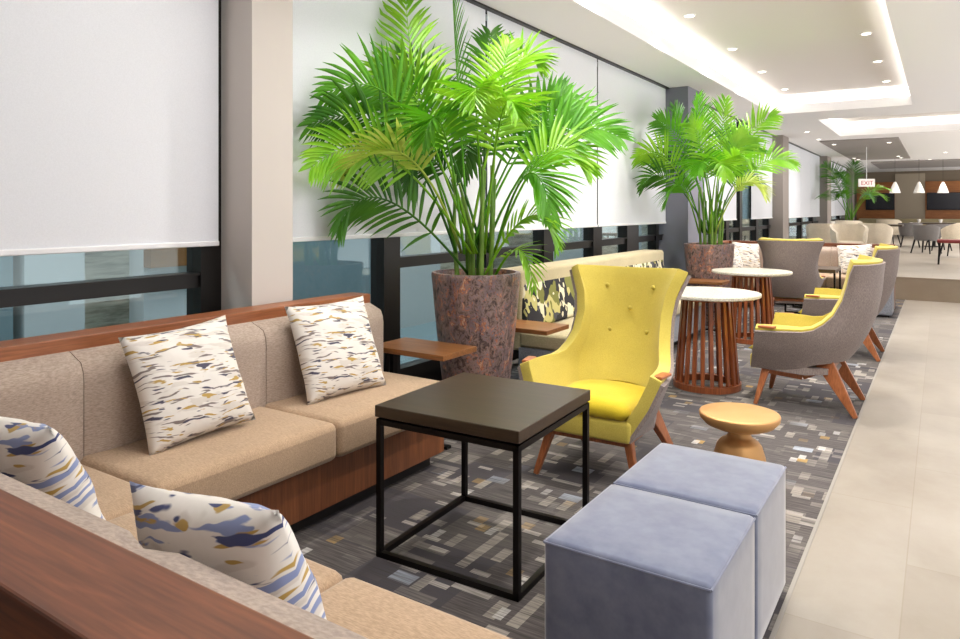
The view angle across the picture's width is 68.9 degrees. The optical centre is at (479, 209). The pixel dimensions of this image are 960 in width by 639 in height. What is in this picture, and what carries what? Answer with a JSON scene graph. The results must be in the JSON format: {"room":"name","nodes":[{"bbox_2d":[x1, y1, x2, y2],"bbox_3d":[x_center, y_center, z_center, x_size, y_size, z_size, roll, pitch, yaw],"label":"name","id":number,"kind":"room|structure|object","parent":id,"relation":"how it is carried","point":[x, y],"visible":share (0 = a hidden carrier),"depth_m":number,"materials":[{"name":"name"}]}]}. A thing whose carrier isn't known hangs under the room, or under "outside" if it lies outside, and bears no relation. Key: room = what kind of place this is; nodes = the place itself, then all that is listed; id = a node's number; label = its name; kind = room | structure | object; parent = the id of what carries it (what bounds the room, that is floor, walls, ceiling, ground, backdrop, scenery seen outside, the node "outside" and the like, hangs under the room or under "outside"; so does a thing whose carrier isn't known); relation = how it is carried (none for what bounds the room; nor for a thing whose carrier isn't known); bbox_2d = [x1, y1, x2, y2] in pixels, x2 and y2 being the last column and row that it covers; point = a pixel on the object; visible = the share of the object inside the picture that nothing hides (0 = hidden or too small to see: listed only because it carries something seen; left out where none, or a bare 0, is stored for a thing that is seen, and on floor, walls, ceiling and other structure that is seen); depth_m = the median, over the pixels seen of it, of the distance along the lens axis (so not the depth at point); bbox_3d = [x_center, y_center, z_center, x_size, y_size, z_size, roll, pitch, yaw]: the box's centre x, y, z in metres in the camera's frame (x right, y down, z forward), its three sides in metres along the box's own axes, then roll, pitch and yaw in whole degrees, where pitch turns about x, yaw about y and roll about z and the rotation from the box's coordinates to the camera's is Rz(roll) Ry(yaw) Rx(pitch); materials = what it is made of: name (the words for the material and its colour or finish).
{"room":"hotel lounge","nodes":[
{"label":"hotel lounge","id":0,"kind":"room"},
{"bbox_2d":[221,0,292,309],"bbox_3d":[-1.244,-0.150,3.744,0.405,3.000,0.265,0,0,33],"label":"column","id":1,"kind":"structure","parent":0,"point":[256,35],"depth_m":3.60,"materials":[{"name":"grey paint"}]},
{"bbox_2d":[0,0,220,314],"bbox_3d":[-2.719,-0.230,1.689,0.120,2.840,4.830,0,0,33],"label":"window","id":2,"kind":"structure","parent":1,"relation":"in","point":[202,278],"depth_m":3.47,"materials":[{"name":"black metal"}]},
{"bbox_2d":[0,0,218,256],"bbox_3d":[-2.654,-0.726,1.670,0.075,1.819,4.670,0,0,33],"label":"roller blind","id":3,"kind":"object","parent":2,"relation":"attached to","point":[109,108],"visible":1,"depth_m":3.13,"materials":[{"name":"fabric"}]},
{"bbox_2d":[414,350,518,380],"bbox_3d":[6.490,1.270,15.782,0.080,0.160,38.500,0,0,33],"label":"wall","id":4,"kind":"structure","parent":0,"point":[435,374],"depth_m":5.34,"materials":[{"name":"grey paint"}]},
{"bbox_2d":[371,12,662,375],"bbox_3d":[0.589,-0.230,6.713,0.120,2.840,6.740,0,0,33],"label":"window","id":5,"kind":"structure","parent":4,"relation":"in","point":[386,260],"depth_m":5.12,"materials":[{"name":"brown metal"}]},
{"bbox_2d":[293,0,484,241],"bbox_3d":[-0.586,-0.726,4.811,0.075,1.819,2.210,0,0,33],"label":"roller blind","id":6,"kind":"object","parent":5,"relation":"attached to","point":[320,27],"visible":0.23,"depth_m":4.41,"materials":[{"name":"fabric"}]},
{"bbox_2d":[487,148,547,231],"bbox_3d":[0.318,-0.171,6.183,0.075,0.710,1.045,0,0,33],"label":"roller blind","id":7,"kind":"object","parent":5,"relation":"attached to","point":[526,193],"depth_m":6.08,"materials":[{"name":"fabric"}]},
{"bbox_2d":[485,11,596,105],"bbox_3d":[0.618,-1.325,6.640,0.075,0.609,2.199,0,0,33],"label":"roller blind","id":8,"kind":"object","parent":5,"relation":"attached to","point":[578,67],"depth_m":6.85,"materials":[{"name":"fabric"}]},
{"bbox_2d":[547,162,597,228],"bbox_3d":[0.921,-0.147,7.100,0.075,0.660,1.150,0,0,33],"label":"roller blind","id":9,"kind":"object","parent":5,"relation":"attached to","point":[584,215],"depth_m":7.21,"materials":[{"name":"fabric"}]},
{"bbox_2d":[597,60,665,226],"bbox_3d":[1.872,-0.726,8.544,0.075,1.819,2.230,0,0,33],"label":"roller blind","id":10,"kind":"object","parent":5,"relation":"attached to","point":[619,204],"visible":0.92,"depth_m":8.31,"materials":[{"name":"fabric"}]},
{"bbox_2d":[706,122,769,240],"bbox_3d":[4.615,-0.230,12.826,0.120,2.840,6.500,0,0,33],"label":"window","id":11,"kind":"structure","parent":4,"relation":"in","point":[754,227],"depth_m":13.15,"materials":[{"name":"brown metal"}]},
{"bbox_2d":[704,106,735,144],"bbox_3d":[4.035,-1.335,11.828,0.075,0.589,1.983,0,0,33],"label":"roller blind","id":12,"kind":"object","parent":11,"relation":"attached to","point":[717,125],"depth_m":11.50,"materials":[{"name":"fabric"}]},
{"bbox_2d":[704,174,736,220],"bbox_3d":[4.056,-0.193,11.859,0.075,0.752,2.057,0,0,33],"label":"roller blind","id":13,"kind":"object","parent":11,"relation":"attached to","point":[729,213],"depth_m":12.09,"materials":[{"name":"fabric"}]},
{"bbox_2d":[751,128,772,218],"bbox_3d":[5.865,-0.726,14.607,0.075,1.819,2.050,0,0,33],"label":"roller blind","id":14,"kind":"object","parent":11,"relation":"attached to","point":[760,209],"visible":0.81,"depth_m":14.59,"materials":[{"name":"fabric"}]},
{"bbox_2d":[789,143,800,217],"bbox_3d":[8.032,-0.718,17.897,0.075,1.835,1.670,0,0,33],"label":"roller blind","id":15,"kind":"object","parent":4,"relation":"attached to","point":[794,176],"visible":0.83,"depth_m":17.90,"materials":[{"name":"fabric"}]},
{"bbox_2d":[789,217,817,238],"bbox_3d":[8.658,-0.230,18.964,0.120,2.840,6.800,0,0,33],"label":"window","id":16,"kind":"structure","parent":4,"relation":"in","point":[801,223],"depth_m":19.00,"materials":[{"name":"brown metal"}]},
{"bbox_2d":[801,149,810,217],"bbox_3d":[8.967,-0.718,19.317,0.075,1.835,1.670,0,0,33],"label":"roller blind","id":17,"kind":"object","parent":4,"relation":"attached to","point":[805,155],"visible":0.94,"depth_m":19.23,"materials":[{"name":"fabric"}]},
{"bbox_2d":[431,268,520,379],"bbox_3d":[-0.026,0.875,4.543,0.579,0.950,0.579,0,0,0],"label":"planter","id":18,"kind":"object","parent":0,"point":[473,306],"depth_m":4.32,"materials":[{"name":"brown stone"}]},
{"bbox_2d":[294,299,959,638],"bbox_3d":[2.570,1.400,4.175,6.300,0.100,14.800,0,0,33],"label":"floor","id":19,"kind":"structure","parent":0,"point":[811,438],"depth_m":3.24,"materials":[{"name":"carpet"}]},
{"bbox_2d":[0,292,511,638],"bbox_3d":[-0.446,0.915,2.341,2.440,0.870,2.600,0,0,33],"label":"banquette","id":20,"kind":"object","parent":19,"relation":"on","point":[67,571],"visible":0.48,"depth_m":2.44,"materials":[{"name":"beige fabric"}]},
{"bbox_2d":[0,351,82,462],"bbox_3d":[-1.667,0.735,2.322,0.130,0.410,0.645,0,0,33],"label":"cushion","id":21,"kind":"object","parent":20,"relation":"on","point":[43,387],"depth_m":2.47,"materials":[{"name":"beige fabric"}]},
{"bbox_2d":[0,416,105,519],"bbox_3d":[-1.081,0.700,1.705,0.481,0.454,0.217,0,0,31],"label":"throw pillow","id":22,"kind":"object","parent":20,"relation":"on","point":[36,455],"visible":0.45,"depth_m":1.56,"materials":[{"name":"blue fabric"}]},
{"bbox_2d":[0,473,142,549],"bbox_3d":[-0.907,0.728,1.350,0.800,0.405,0.148,0,0,33],"label":"cushion","id":23,"kind":"object","parent":20,"relation":"on","point":[118,535],"depth_m":1.27,"materials":[{"name":"beige fabric"}]},
{"bbox_2d":[81,464,133,520],"bbox_3d":[-1.486,0.982,2.108,0.690,0.167,0.776,0,0,33],"label":"seat cushion","id":24,"kind":"object","parent":20,"relation":"on","point":[111,485],"depth_m":2.27,"materials":[{"name":"beige fabric"}]},
{"bbox_2d":[69,322,265,456],"bbox_3d":[-1.261,0.735,2.940,0.130,0.410,0.828,0,0,33],"label":"cushion","id":25,"kind":"object","parent":20,"relation":"on","point":[111,418],"depth_m":2.67,"materials":[{"name":"beige fabric"}]},
{"bbox_2d":[118,315,254,454],"bbox_3d":[-1.150,0.678,2.781,0.230,0.455,0.497,0,0,40],"label":"throw pillow","id":26,"kind":"object","parent":20,"relation":"on","point":[188,382],"visible":0.99,"depth_m":2.70,"materials":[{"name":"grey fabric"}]},
{"bbox_2d":[81,406,335,500],"bbox_3d":[-1.079,0.979,2.799,0.610,0.172,0.838,0,0,33],"label":"seat cushion","id":27,"kind":"object","parent":20,"relation":"on","point":[234,462],"depth_m":2.63,"materials":[{"name":"beige fabric"}]},
{"bbox_2d":[109,511,342,592],"bbox_3d":[-0.871,0.982,1.684,0.814,0.167,0.745,0,0,33],"label":"seat cushion","id":28,"kind":"object","parent":20,"relation":"on","point":[326,577],"depth_m":1.79,"materials":[{"name":"beige fabric"}]},
{"bbox_2d":[129,481,326,619],"bbox_3d":[-0.437,0.710,1.263,0.496,0.482,0.204,0,0,37],"label":"throw pillow","id":29,"kind":"object","parent":20,"relation":"on","point":[253,544],"visible":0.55,"depth_m":1.15,"materials":[{"name":"blue fabric"}]},
{"bbox_2d":[130,549,367,638],"bbox_3d":[-0.301,0.728,0.952,0.650,0.405,0.148,0,0,33],"label":"cushion","id":30,"kind":"object","parent":20,"relation":"on","point":[301,620],"depth_m":1.00,"materials":[{"name":"beige fabric"}]},
{"bbox_2d":[252,303,382,403],"bbox_3d":[-0.805,0.735,3.632,0.130,0.410,0.820,0,0,33],"label":"cushion","id":31,"kind":"object","parent":20,"relation":"on","point":[283,377],"depth_m":3.34,"materials":[{"name":"beige fabric"}]},
{"bbox_2d":[284,296,386,404],"bbox_3d":[-0.705,0.678,3.458,0.231,0.453,0.489,0,0,42],"label":"throw pillow","id":32,"kind":"object","parent":20,"relation":"on","point":[337,351],"visible":1,"depth_m":3.37,"materials":[{"name":"white fabric"}]},
{"bbox_2d":[265,371,438,456],"bbox_3d":[-0.618,0.979,3.498,0.610,0.172,0.848,0,0,33],"label":"seat cushion","id":33,"kind":"object","parent":20,"relation":"on","point":[351,414],"depth_m":3.21,"materials":[{"name":"beige fabric"}]},
{"bbox_2d":[320,578,511,638],"bbox_3d":[-0.199,0.982,1.242,0.808,0.167,0.745,0,0,33],"label":"seat cushion","id":34,"kind":"object","parent":20,"relation":"on","point":[370,611],"depth_m":1.56,"materials":[{"name":"beige fabric"}]},
{"bbox_2d":[383,337,476,449],"bbox_3d":[-0.359,1.073,4.110,0.600,0.555,0.330,0,0,33],"label":"table","id":35,"kind":"object","parent":19,"relation":"on","point":[411,347],"visible":0.68,"depth_m":4.05,"materials":[{"name":"brown wood"}]},
{"bbox_2d":[297,0,634,379],"bbox_3d":[-0.135,-0.099,4.412,2.070,2.898,1.313,0,0,-38],"label":"potted palm","id":36,"kind":"object","parent":19,"relation":"on","point":[478,306],"visible":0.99,"depth_m":4.35,"materials":[{"name":"green plant"}]},
{"bbox_2d":[375,372,589,602],"bbox_3d":[0.028,1.055,2.843,0.634,0.590,0.650,0,0,31],"label":"side table","id":37,"kind":"object","parent":19,"relation":"on","point":[507,414],"visible":0.92,"depth_m":2.71,"materials":[{"name":"black metal"}]},
{"bbox_2d":[515,319,568,335],"bbox_3d":[0.278,1.073,4.894,0.600,0.555,0.330,0,0,33],"label":"table","id":38,"kind":"object","parent":19,"relation":"on","point":[522,326],"visible":0.34,"depth_m":4.76,"materials":[{"name":"brown wood"}]},
{"bbox_2d":[501,250,705,379],"bbox_3d":[1.283,0.900,6.471,0.745,0.900,3.230,0,0,33],"label":"sofa","id":39,"kind":"object","parent":19,"relation":"on","point":[554,302],"visible":0.19,"depth_m":5.58,"materials":[{"name":"beige fabric"}]},
{"bbox_2d":[520,316,573,350],"bbox_3d":[0.935,0.954,5.729,0.510,0.132,1.608,0,0,33],"label":"seat cushion","id":40,"kind":"object","parent":39,"relation":"on","point":[528,342],"depth_m":5.12,"materials":[{"name":"beige fabric"}]},
{"bbox_2d":[522,260,663,322],"bbox_3d":[1.169,0.709,6.546,0.152,0.379,3.180,0,0,33],"label":"cushion","id":41,"kind":"object","parent":39,"relation":"on","point":[554,302],"depth_m":5.59,"materials":[{"name":"fabric"}]},
{"bbox_2d":[676,300,700,314],"bbox_3d":[1.822,0.954,7.075,0.510,0.132,1.628,0,0,33],"label":"seat cushion","id":42,"kind":"object","parent":39,"relation":"on","point":[679,305],"depth_m":6.83,"materials":[{"name":"beige fabric"}]},
{"bbox_2d":[517,264,690,473],"bbox_3d":[0.702,0.838,3.750,0.777,1.040,0.826,0,0,31],"label":"wingback chair","id":43,"kind":"object","parent":19,"relation":"on","point":[618,347],"visible":0.78,"depth_m":3.86,"materials":[{"name":"yellow fabric"}]},
{"bbox_2d":[566,379,645,420],"bbox_3d":[0.643,0.973,3.654,0.491,0.117,0.600,0,0,31],"label":"seat cushion","id":44,"kind":"object","parent":43,"relation":"on","point":[610,399],"depth_m":3.46,"materials":[{"name":"yellow fabric"}]},
{"bbox_2d":[543,484,755,638],"bbox_3d":[0.493,1.121,1.992,0.461,0.458,0.481,0,0,33],"label":"ottoman","id":45,"kind":"object","parent":19,"relation":"on","point":[631,563],"visible":1,"depth_m":1.86,"materials":[{"name":"blue"}]},
{"bbox_2d":[613,443,786,638],"bbox_3d":[0.762,1.121,2.401,0.461,0.458,0.481,0,0,33],"label":"ottoman","id":46,"kind":"object","parent":19,"relation":"on","point":[754,488],"visible":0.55,"depth_m":2.30,"materials":[{"name":"blue"}]},
{"bbox_2d":[688,278,729,330],"bbox_3d":[2.490,1.073,7.963,0.600,0.555,0.330,0,0,33],"label":"table","id":47,"kind":"object","parent":19,"relation":"on","point":[692,280],"visible":0.43,"depth_m":7.83,"materials":[{"name":"brown wood"}]},
{"bbox_2d":[630,90,800,325],"bbox_3d":[2.795,-0.052,8.295,1.682,2.805,1.513,0,0,35],"label":"potted palm","id":48,"kind":"object","parent":19,"relation":"on","point":[734,159],"visible":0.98,"depth_m":8.25,"materials":[{"name":"green plant"}]},
{"bbox_2d":[673,286,761,394],"bbox_3d":[1.739,0.989,5.368,0.784,0.722,0.784,0,0,33],"label":"table","id":49,"kind":"object","parent":19,"relation":"on","point":[723,298],"visible":0.87,"depth_m":5.21,"materials":[{"name":"brown wood"}]},
{"bbox_2d":[699,402,780,461],"bbox_3d":[1.216,1.149,3.282,0.362,0.402,0.362,0,0,33],"label":"pedestal table","id":50,"kind":"object","parent":19,"relation":"on","point":[741,421],"visible":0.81,"depth_m":3.21,"materials":[{"name":"gold metal"}]},
{"bbox_2d":[712,268,792,344],"bbox_3d":[2.810,0.989,7.249,0.784,0.722,0.784,0,0,28],"label":"table","id":51,"kind":"object","parent":19,"relation":"on","point":[762,276],"visible":0.73,"depth_m":7.09,"materials":[{"name":"brown wood"}]},
{"bbox_2d":[757,237,824,305],"bbox_3d":[3.667,0.838,8.281,0.777,1.040,0.826,0,0,23],"label":"wingback chair","id":52,"kind":"object","parent":19,"relation":"on","point":[798,256],"visible":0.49,"depth_m":7.98,"materials":[{"name":"grey fabric"}]},
{"bbox_2d":[717,240,895,308],"bbox_3d":[4.457,0.915,9.883,2.373,0.870,1.370,0,0,33],"label":"banquette","id":53,"kind":"object","parent":19,"relation":"on","point":[828,256],"visible":0.16,"depth_m":10.01,"materials":[{"name":"beige fabric"}]},
{"bbox_2d":[733,247,742,267],"bbox_3d":[3.629,0.690,10.003,0.215,0.454,0.473,0,0,38],"label":"throw pillow","id":54,"kind":"object","parent":53,"relation":"on","point":[737,262],"visible":0.46,"depth_m":9.88,"materials":[{"name":"grey fabric"}]},
{"bbox_2d":[731,278,754,287],"bbox_3d":[3.635,0.979,9.955,0.650,0.172,0.576,0,0,33],"label":"seat cushion","id":55,"kind":"object","parent":53,"relation":"on","point":[731,278],"depth_m":9.59,"materials":[{"name":"brown wood"}]},
{"bbox_2d":[732,241,759,267],"bbox_3d":[3.936,0.690,10.341,0.477,0.460,0.205,0,0,-9],"label":"throw pillow","id":56,"kind":"object","parent":53,"relation":"on","point":[749,253],"visible":0.62,"depth_m":10.29,"materials":[{"name":"white fabric"}]},
{"bbox_2d":[819,273,829,286],"bbox_3d":[4.586,0.979,10.055,0.766,0.172,0.650,0,0,33],"label":"seat cushion","id":57,"kind":"object","parent":53,"relation":"on","point":[826,282],"depth_m":9.60,"materials":[{"name":"beige fabric"}]},
{"bbox_2d":[818,246,831,273],"bbox_3d":[4.732,0.735,10.276,0.756,0.410,0.130,0,0,33],"label":"cushion","id":58,"kind":"object","parent":53,"relation":"on","point":[825,256],"depth_m":10.05,"materials":[{"name":"beige fabric"}]},
{"bbox_2d":[826,273,845,288],"bbox_3d":[5.234,0.979,9.629,0.796,0.172,0.650,0,0,33],"label":"seat cushion","id":59,"kind":"object","parent":53,"relation":"on","point":[829,276],"depth_m":9.54,"materials":[{"name":"beige fabric"}]},
{"bbox_2d":[831,247,873,273],"bbox_3d":[5.379,0.735,9.850,0.786,0.410,0.130,0,0,33],"label":"cushion","id":60,"kind":"object","parent":53,"relation":"on","point":[834,252],"depth_m":9.99,"materials":[{"name":"beige fabric"}]},
{"bbox_2d":[837,244,871,273],"bbox_3d":[5.215,0.690,9.737,0.464,0.447,0.204,0,0,31],"label":"throw pillow","id":61,"kind":"object","parent":53,"relation":"on","point":[845,253],"visible":0.59,"depth_m":9.73,"materials":[{"name":"grey fabric"}]},
{"bbox_2d":[784,266,840,313],"bbox_3d":[4.424,1.055,9.300,0.602,0.590,0.602,0,0,33],"label":"side table","id":62,"kind":"object","parent":19,"relation":"on","point":[822,269],"visible":0.44,"depth_m":9.16,"materials":[{"name":"black metal"}]},
{"bbox_2d":[749,254,885,418],"bbox_3d":[2.361,0.838,4.899,0.826,1.040,0.777,0,0,33],"label":"wingback chair","id":63,"kind":"object","parent":19,"relation":"on","point":[797,346],"visible":1,"depth_m":4.64,"materials":[{"name":"grey fabric"}]},
{"bbox_2d":[769,300,905,638],"bbox_3d":[2.323,1.349,4.337,0.014,0.003,14.800,0,0,33],"label":"trim","id":64,"kind":"structure","parent":19,"relation":"on","point":[793,583],"depth_m":3.04,"materials":[{"name":"silver metal"}]},
{"bbox_2d":[798,243,899,361],"bbox_3d":[3.483,0.838,6.602,0.826,1.040,0.777,0,0,33],"label":"wingback chair","id":65,"kind":"object","parent":19,"relation":"on","point":[822,302],"visible":0.34,"depth_m":6.36,"materials":[{"name":"grey fabric"}]},
{"bbox_2d":[876,288,893,317],"bbox_3d":[5.083,1.126,9.045,0.446,0.448,0.446,0,0,33],"label":"ottoman","id":66,"kind":"object","parent":19,"relation":"on","point":[887,311],"visible":0.22,"depth_m":8.78,"materials":[{"name":"blue"}]},
{"bbox_2d":[659,86,702,285],"bbox_3d":[2.756,-0.150,9.740,0.490,3.000,0.700,0,0,33],"label":"wall","id":67,"kind":"structure","parent":0,"point":[680,228],"depth_m":9.41,"materials":[{"name":"grey paint"}]},
{"bbox_2d":[464,0,857,172],"bbox_3d":[6.624,-1.643,15.694,0.080,0.015,38.500,0,0,33],"label":"trim","id":68,"kind":"structure","parent":67,"relation":"attached to","point":[474,2],"depth_m":7.00,"materials":[{"name":"brown metal"}]},
{"bbox_2d":[684,242,734,325],"bbox_3d":[2.729,0.875,8.344,0.579,0.950,0.579,0,0,0],"label":"planter","id":69,"kind":"object","parent":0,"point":[700,257],"depth_m":8.12,"materials":[{"name":"brown stone"}]},
{"bbox_2d":[476,0,959,172],"bbox_3d":[9.066,-1.710,14.085,6.350,0.180,38.500,0,0,33],"label":"ceiling","id":70,"kind":"structure","parent":0,"point":[926,32],"depth_m":8.59,"materials":[{"name":"white paint"}]},
{"bbox_2d":[858,147,874,186],"bbox_3d":[9.939,-1.110,17.998,0.400,1.020,0.055,0,0,1],"label":"exit sign","id":71,"kind":"object","parent":70,"relation":"hanging from","point":[866,182],"visible":1,"depth_m":17.98,"materials":[{"name":"white plastic"}]},
{"bbox_2d":[769,135,788,238],"bbox_3d":[6.679,-0.150,15.777,0.400,3.000,0.700,0,0,33],"label":"wall","id":72,"kind":"structure","parent":0,"point":[779,224],"depth_m":15.46,"materials":[{"name":"beige paint"}]},
{"bbox_2d":[604,0,959,128],"bbox_3d":[5.163,-1.905,7.676,5.560,0.210,17.040,0,0,33],"label":"ceiling","id":73,"kind":"structure","parent":0,"point":[816,50],"depth_m":8.30,"materials":[{"name":"white paint"}]},
{"bbox_2d":[816,156,830,222],"bbox_3d":[10.694,-0.150,21.874,0.400,3.000,0.900,0,0,33],"label":"wall","id":74,"kind":"structure","parent":0,"point":[825,206],"depth_m":21.46,"materials":[{"name":"beige paint"}]},
{"bbox_2d":[811,153,819,216],"bbox_3d":[9.916,-0.718,20.758,0.075,1.835,1.720,0,0,33],"label":"roller blind","id":75,"kind":"object","parent":74,"relation":"attached to","point":[815,160],"visible":0.94,"depth_m":20.76,"materials":[{"name":"fabric"}]},
{"bbox_2d":[831,162,835,215],"bbox_3d":[11.737,-0.718,23.522,0.075,1.835,2.800,0,0,33],"label":"roller blind","id":76,"kind":"object","parent":74,"relation":"attached to","point":[832,188],"visible":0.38,"depth_m":24.16,"materials":[{"name":"fabric"}]},
{"bbox_2d":[844,168,853,220],"bbox_3d":[14.654,-0.150,27.887,0.400,3.000,0.700,0,0,33],"label":"wall","id":77,"kind":"structure","parent":0,"point":[851,184],"depth_m":27.56,"materials":[{"name":"beige paint"}]},
{"bbox_2d":[835,196,846,215],"bbox_3d":[13.412,-0.163,26.066,0.075,0.723,3.431,0,0,33],"label":"roller blind","id":78,"kind":"object","parent":77,"relation":"attached to","point":[839,210],"depth_m":25.66,"materials":[{"name":"fabric"}]},
{"bbox_2d":[854,170,959,220],"bbox_3d":[19.166,-0.150,29.376,6.300,3.000,0.150,0,0,33],"label":"wall","id":79,"kind":"structure","parent":0,"point":[943,175],"depth_m":29.91,"materials":[{"name":"brown wood"}]},
{"bbox_2d":[866,193,894,209],"bbox_3d":[17.332,-0.365,30.327,1.090,0.730,0.069,0,0,33],"label":"television","id":80,"kind":"object","parent":79,"relation":"attached to","point":[881,203],"visible":0.79,"depth_m":30.27,"materials":[{"name":"black metal"}]},
{"bbox_2d":[857,181,959,219],"bbox_3d":[19.181,-0.375,29.216,6.100,1.650,0.100,0,0,33],"label":"trim","id":81,"kind":"structure","parent":79,"relation":"attached to","point":[930,186],"depth_m":29.45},
{"bbox_2d":[895,173,924,218],"bbox_3d":[18.307,-0.550,29.810,1.094,2.000,0.070,0,0,33],"label":"trim","id":82,"kind":"structure","parent":79,"relation":"attached to","point":[908,204],"depth_m":29.79,"materials":[{"name":"beige"}]},
{"bbox_2d":[927,192,959,209],"bbox_3d":[19.278,-0.365,29.045,1.250,0.730,0.069,0,0,33],"label":"television","id":83,"kind":"object","parent":79,"relation":"attached to","point":[951,200],"visible":0.91,"depth_m":29.04,"materials":[{"name":"black metal"}]},
{"bbox_2d":[871,159,959,168],"bbox_3d":[16.546,-1.630,24.306,4.900,0.040,4.200,0,0,33],"label":"ceiling","id":84,"kind":"structure","parent":0,"point":[938,162],"depth_m":24.24,"materials":[{"name":"grey paint"}]},
{"bbox_2d":[890,235,959,278],"bbox_3d":[13.163,1.230,20.260,6.300,0.440,23.680,0,0,33],"label":"floor","id":85,"kind":"structure","parent":0,"point":[918,264],"depth_m":13.73,"materials":[{"name":"tile"}]},
{"bbox_2d":[806,223,838,242],"bbox_3d":[7.006,0.642,14.277,0.650,0.744,0.570,0,0,13],"label":"barrel chair","id":86,"kind":"object","parent":85,"relation":"on","point":[813,230],"visible":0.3,"depth_m":14.06,"materials":[{"name":"beige fabric"}]},
{"bbox_2d":[830,224,867,243],"bbox_3d":[6.962,0.642,13.223,0.650,0.744,0.570,0,0,13],"label":"barrel chair","id":87,"kind":"object","parent":85,"relation":"on","point":[839,233],"visible":0.66,"depth_m":13.33,"materials":[{"name":"beige fabric"}]},
{"bbox_2d":[814,159,890,220],"bbox_3d":[10.771,-0.258,20.634,2.863,2.535,1.189,0,0,-11],"label":"potted palm","id":88,"kind":"object","parent":85,"relation":"on","point":[843,193],"visible":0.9,"depth_m":20.66,"materials":[{"name":"green plant"}]},
{"bbox_2d":[858,223,892,243],"bbox_3d":[8.110,0.642,14.391,0.570,0.744,0.650,0,0,-27],"label":"barrel chair","id":89,"kind":"object","parent":85,"relation":"on","point":[878,233],"visible":0.58,"depth_m":14.13,"materials":[{"name":"beige fabric"}]},
{"bbox_2d":[876,219,901,243],"bbox_3d":[11.752,0.642,20.132,0.570,0.744,0.650,0,0,-37],"label":"barrel chair","id":90,"kind":"object","parent":85,"relation":"on","point":[883,221],"visible":0.33,"depth_m":19.88,"materials":[{"name":"beige fabric"}]},
{"bbox_2d":[859,218,959,224],"bbox_3d":[18.920,0.690,28.820,5.900,0.640,0.750,0,0,33],"label":"banquette","id":91,"kind":"object","parent":85,"relation":"on","point":[864,220],"visible":0.18,"depth_m":29.37,"materials":[{"name":"beige fabric"}]},
{"bbox_2d":[898,223,921,247],"bbox_3d":[11.664,0.682,18.984,0.566,0.664,0.499,0,0,33],"label":"barrel chair","id":92,"kind":"object","parent":85,"relation":"on","point":[906,230],"visible":0.64,"depth_m":18.84,"materials":[{"name":"grey fabric"}]},
{"bbox_2d":[910,225,941,253],"bbox_3d":[10.372,0.682,16.294,0.499,0.664,0.566,0,0,-27],"label":"barrel chair","id":93,"kind":"object","parent":85,"relation":"on","point":[922,233],"visible":1,"depth_m":16.10,"materials":[{"name":"grey fabric"}]},
{"bbox_2d":[924,224,951,250],"bbox_3d":[11.446,0.682,17.477,0.566,0.664,0.499,0,0,13],"label":"barrel chair","id":94,"kind":"object","parent":85,"relation":"on","point":[941,226],"visible":0.2,"depth_m":17.28,"materials":[{"name":"grey fabric"}]},
{"bbox_2d":[937,239,959,264],"bbox_3d":[8.730,0.781,13.002,0.400,0.462,0.400,0,0,33],"label":"table","id":95,"kind":"object","parent":85,"relation":"on","point":[939,241],"visible":1,"depth_m":12.93,"materials":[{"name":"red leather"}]},
{"bbox_2d":[940,223,959,255],"bbox_3d":[10.195,0.642,14.984,0.650,0.744,0.570,0,0,-37],"label":"barrel chair","id":96,"kind":"object","parent":85,"relation":"on","point":[952,231],"visible":0.73,"depth_m":14.80,"materials":[{"name":"beige fabric"}]},
{"bbox_2d":[895,277,959,302],"bbox_3d":[6.645,1.179,10.363,6.300,0.341,0.040,0,0,33],"label":"trim","id":97,"kind":"structure","parent":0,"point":[906,288],"depth_m":10.36,"materials":[{"name":"beige tile"}]},
{"label":"outside","id":98,"kind":"structure","parent":0,"visible":0},
{"bbox_2d":[400,236,796,363],"bbox_3d":[2.126,1.420,18.955,10.700,0.100,46.000,0,0,33],"label":"ground","id":99,"kind":"structure","parent":98,"point":[427,331],"depth_m":7.77,"materials":[{"name":"teal"}]},
{"bbox_2d":[0,256,12,340],"bbox_3d":[-3.491,-0.240,4.335,0.200,3.220,1.000,0,0,33],"label":"pillar","id":100,"kind":"structure","parent":99,"relation":"on","point":[6,262],"depth_m":4.66,"materials":[{"name":"teal"}]},
{"bbox_2d":[13,252,84,338],"bbox_3d":[-3.068,-0.240,4.978,0.200,3.220,0.400,0,0,33],"label":"pillar","id":101,"kind":"structure","parent":99,"relation":"on","point":[57,317],"depth_m":4.88,"materials":[{"name":"grey concrete"}]},
{"bbox_2d":[129,249,186,322],"bbox_3d":[-2.578,-0.240,5.721,0.200,3.220,0.480,0,0,33],"label":"pillar","id":102,"kind":"structure","parent":99,"relation":"on","point":[172,303],"depth_m":5.56,"materials":[{"name":"blue glass"}]},
{"bbox_2d":[144,247,186,267],"bbox_3d":[-2.439,0.000,5.660,0.100,0.900,0.530,0,0,33],"label":"door","id":103,"kind":"structure","parent":102,"relation":"attached to","point":[166,257],"depth_m":5.51,"materials":[{"name":"beige"}]},
{"bbox_2d":[293,238,370,302],"bbox_3d":[-1.580,-0.240,7.237,0.200,3.220,1.350,0,0,33],"label":"window","id":104,"kind":"structure","parent":99,"relation":"on","point":[320,268],"depth_m":7.13,"materials":[{"name":"glass"}]},
{"bbox_2d":[400,235,439,328],"bbox_3d":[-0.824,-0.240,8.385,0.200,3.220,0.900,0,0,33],"label":"building","id":105,"kind":"structure","parent":99,"relation":"on","point":[416,288],"depth_m":8.33,"materials":[{"name":"blue glass"}]},
{"bbox_2d":[85,169,762,328],"bbox_3d":[3.246,-0.250,17.020,0.300,3.200,40.000,0,0,33],"label":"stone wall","id":106,"kind":"structure","parent":99,"relation":"on","point":[114,310],"depth_m":6.66,"materials":[{"name":"grey stone"}]},
{"bbox_2d":[553,228,582,260],"bbox_3d":[1.431,-0.240,11.809,0.200,3.220,1.500,0,0,33],"label":"pillar","id":107,"kind":"structure","parent":99,"relation":"on","point":[578,234],"depth_m":11.80,"materials":[{"name":"grey concrete"}]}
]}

